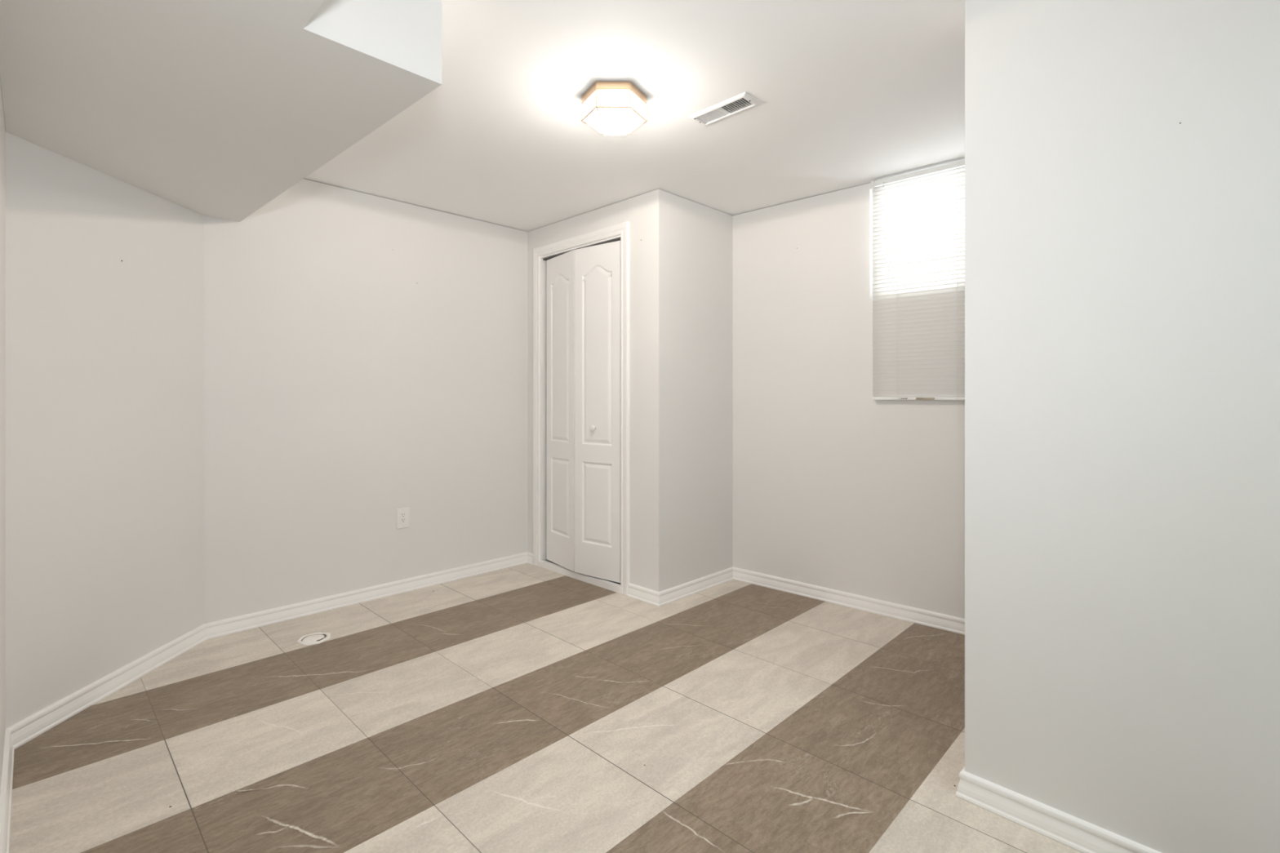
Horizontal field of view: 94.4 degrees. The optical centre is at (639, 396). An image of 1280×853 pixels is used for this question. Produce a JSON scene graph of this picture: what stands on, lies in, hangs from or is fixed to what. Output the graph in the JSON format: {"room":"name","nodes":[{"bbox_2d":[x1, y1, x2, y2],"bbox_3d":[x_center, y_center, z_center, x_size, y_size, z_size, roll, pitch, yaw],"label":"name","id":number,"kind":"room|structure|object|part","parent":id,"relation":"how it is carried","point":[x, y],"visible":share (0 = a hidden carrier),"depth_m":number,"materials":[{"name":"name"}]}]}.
{"room":"empty basement room","nodes":[
{"label":"empty basement room","id":0,"kind":"room"},
{"bbox_2d":[0,77,5,793],"bbox_3d":[0.048,0.002,-0.201,6.050,2.276,0.100,0,0,44],"label":"wall","id":1,"kind":"structure","parent":0,"point":[2,128],"depth_m":1.68,"materials":[{"name":"paint"}]},
{"bbox_2d":[0,728,14,852],"bbox_3d":[0.112,1.104,-0.179,5.990,0.072,0.020,0,0,44],"label":"baseboard","id":2,"kind":"structure","parent":1,"relation":"attached to","point":[6,795],"depth_m":1.63,"materials":[{"name":"white paint"}]},
{"bbox_2d":[5,131,204,728],"bbox_3d":[-2.094,0.002,2.347,0.100,2.276,0.885,0,0,-1],"label":"wall","id":3,"kind":"structure","parent":0,"point":[104,273],"depth_m":2.21,"materials":[{"name":"paint"}]},
{"bbox_2d":[6,623,207,749],"bbox_3d":[-2.035,1.104,2.348,0.020,0.072,0.885,0,0,-1],"label":"baseboard","id":4,"kind":"structure","parent":3,"relation":"attached to","point":[33,726],"depth_m":2.23,"materials":[{"name":"white paint"}]},
{"bbox_2d":[0,0,441,222],"bbox_3d":[0.171,-0.996,0.337,6.606,0.288,0.840,0,0,44],"label":"ceiling","id":5,"kind":"structure","parent":0,"point":[216,108],"depth_m":1.61,"materials":[{"name":"paint"}]},
{"bbox_2d":[204,178,527,623],"bbox_3d":[-1.133,0.002,3.794,0.110,2.276,2.719,0,0,44],"label":"wall","id":6,"kind":"structure","parent":0,"point":[366,355],"depth_m":3.27,"materials":[{"name":"paint"}]},
{"bbox_2d":[204,551,527,639],"bbox_3d":[-1.406,1.104,3.432,0.020,0.072,1.819,0,0,45],"label":"baseboard","id":7,"kind":"structure","parent":6,"relation":"attached to","point":[266,617],"depth_m":3.25,"materials":[{"name":"white paint"}]},
{"bbox_2d":[396,506,408,528],"bbox_3d":[-1.384,0.709,3.462,0.007,0.117,0.072,0,0,44],"label":"wall outlet","id":8,"kind":"object","parent":6,"relation":"attached to","point":[402,514],"visible":1,"depth_m":3.46,"materials":[{"name":"white plastic"}]},
{"bbox_2d":[400,511,405,524],"bbox_3d":[-1.382,0.709,3.461,0.002,0.067,0.034,0,0,45],"label":"receptacle","id":9,"kind":"object","parent":8,"relation":"attached to","point":[402,514],"depth_m":3.46,"materials":[{"name":"white plastic"}]},
{"bbox_2d":[8,562,1081,852],"bbox_3d":[1.010,1.190,1.250,7.300,0.101,3.800,0,0,44],"label":"floor","id":10,"kind":"structure","parent":0,"point":[526,708],"depth_m":2.00,"materials":[{"name":"tile"}]},
{"bbox_2d":[296,632,330,645],"bbox_3d":[-1.528,1.135,2.786,0.141,0.009,0.144,0,0,44],"label":"floor drain","id":11,"kind":"object","parent":10,"relation":"on","point":[319,637],"visible":1,"depth_m":2.78,"materials":[{"name":"white"}]},
{"bbox_2d":[537,560,621,593],"bbox_3d":[-0.389,1.120,3.714,0.794,0.040,0.032,0,0,44],"label":"threshold","id":12,"kind":"object","parent":10,"relation":"on","point":[599,582],"visible":0.89,"depth_m":3.66,"materials":[{"name":"white paint"}]},
{"bbox_2d":[527,189,671,591],"bbox_3d":[-0.301,0.002,3.701,1.218,2.276,0.109,0,0,44],"label":"wall","id":13,"kind":"structure","parent":0,"point":[648,215],"depth_m":3.31,"materials":[{"name":"paint"}]},
{"bbox_2d":[526,551,533,564],"bbox_3d":[-0.753,1.104,4.053,0.079,0.072,0.020,0,0,44],"label":"baseboard","id":14,"kind":"structure","parent":13,"relation":"attached to","point":[530,555],"depth_m":4.05,"materials":[{"name":"white paint"}]},
{"bbox_2d":[533,221,629,595],"bbox_3d":[-0.359,0.067,3.744,0.912,2.146,0.123,0,0,44],"label":"door frame","id":15,"kind":"structure","parent":13,"relation":"attached to","point":[621,230],"depth_m":3.95,"materials":[{"name":"white paint"}]},
{"bbox_2d":[542,237,620,582],"bbox_3d":[-0.383,0.088,3.715,0.772,2.035,0.092,0,0,44],"label":"door","id":16,"kind":"structure","parent":13,"relation":"in","point":[583,285],"depth_m":3.65,"materials":[{"name":"white paint"}]},
{"bbox_3d":[-0.281,0.189,3.575,0.035,0.035,0.030,0,0,37],"label":"knob","id":17,"kind":"part","parent":16,"relation":"part of","materials":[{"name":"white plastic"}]},
{"bbox_2d":[626,582,658,606],"bbox_3d":[0.022,1.104,3.307,0.244,0.072,0.021,0,0,44],"label":"baseboard","id":18,"kind":"object","parent":13,"relation":"attached to","point":[642,593],"visible":1,"depth_m":3.31,"materials":[{"name":"white paint"}]},
{"bbox_2d":[303,0,964,231],"bbox_3d":[1.010,-1.215,1.250,7.300,0.150,3.800,0,0,44],"label":"ceiling","id":19,"kind":"structure","parent":0,"point":[851,93],"depth_m":2.35,"materials":[{"name":"paint"}]},
{"bbox_2d":[581,80,647,135],"bbox_3d":[-0.098,-1.082,2.248,0.241,0.115,0.241,0,0,44],"label":"ceiling lamp","id":20,"kind":"object","parent":19,"relation":"attached to","point":[605,99],"visible":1,"depth_m":2.22,"materials":[{"name":"white glass"}]},
{"bbox_2d":[688,92,761,125],"bbox_3d":[0.333,-1.195,2.354,0.280,0.130,0.113,0,0,44],"label":"ceiling vent","id":21,"kind":"object","parent":19,"relation":"in","point":[743,101],"visible":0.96,"depth_m":2.35,"materials":[{"name":"white metal"}]},
{"bbox_2d":[671,193,732,587],"bbox_3d":[0.341,0.002,3.553,0.108,2.276,0.577,0,0,44],"label":"wall","id":22,"kind":"structure","parent":0,"point":[701,235],"depth_m":3.50,"materials":[{"name":"paint"}]},
{"bbox_2d":[658,566,733,606],"bbox_3d":[0.342,1.104,3.469,0.020,0.072,0.696,0,0,45],"label":"baseboard","id":23,"kind":"structure","parent":22,"relation":"attached to","point":[683,590],"depth_m":3.44,"materials":[{"name":"white paint"}]},
{"bbox_2d":[732,182,964,618],"bbox_3d":[1.140,0.002,3.332,4.153,2.276,0.160,0,0,42],"label":"wall","id":24,"kind":"structure","parent":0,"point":[836,486],"depth_m":3.30,"materials":[{"name":"paint"}]},
{"bbox_2d":[733,567,964,635],"bbox_3d":[1.604,1.104,2.800,2.753,0.072,0.020,0,0,42],"label":"baseboard","id":25,"kind":"structure","parent":24,"relation":"attached to","point":[917,615],"depth_m":3.19,"materials":[{"name":"white paint"}]},
{"bbox_2d":[871,190,872,300],"bbox_3d":[1.618,-0.808,2.888,0.941,0.591,0.070,0,0,42],"label":"window","id":26,"kind":"structure","parent":24,"relation":"attached to","point":[872,190],"depth_m":3.17,"materials":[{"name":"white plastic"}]},
{"bbox_2d":[871,160,964,399],"bbox_3d":[1.582,-0.556,2.800,0.964,1.146,0.047,0,0,42],"label":"blind","id":27,"kind":"object","parent":24,"relation":"attached to","point":[918,217],"visible":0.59,"depth_m":2.96,"materials":[{"name":"white plastic"}]},
{"bbox_3d":[1.581,0.009,2.798,0.958,0.015,0.022,0,0,42],"label":"rail","id":28,"kind":"part","parent":27,"relation":"part of","materials":[{"name":"white plastic"}]},
{"bbox_3d":[1.520,-0.544,2.835,0.008,1.104,0.001,0,0,42],"label":"ladder cord","id":29,"kind":"part","parent":27,"relation":"part of","materials":[{"name":"white fabric"}]},
{"bbox_2d":[964,0,1279,852],"bbox_3d":[2.270,0.002,0.404,0.130,2.276,3.719,0,0,-44],"label":"wall","id":30,"kind":"structure","parent":0,"point":[1122,157],"depth_m":1.43,"materials":[{"name":"paint"}]},
{"bbox_2d":[955,771,1161,852],"bbox_3d":[2.210,1.104,0.359,0.020,0.072,3.739,0,0,-44],"label":"baseboard","id":31,"kind":"structure","parent":30,"relation":"attached to","point":[1078,834],"depth_m":1.55,"materials":[{"name":"white paint"}]}
]}

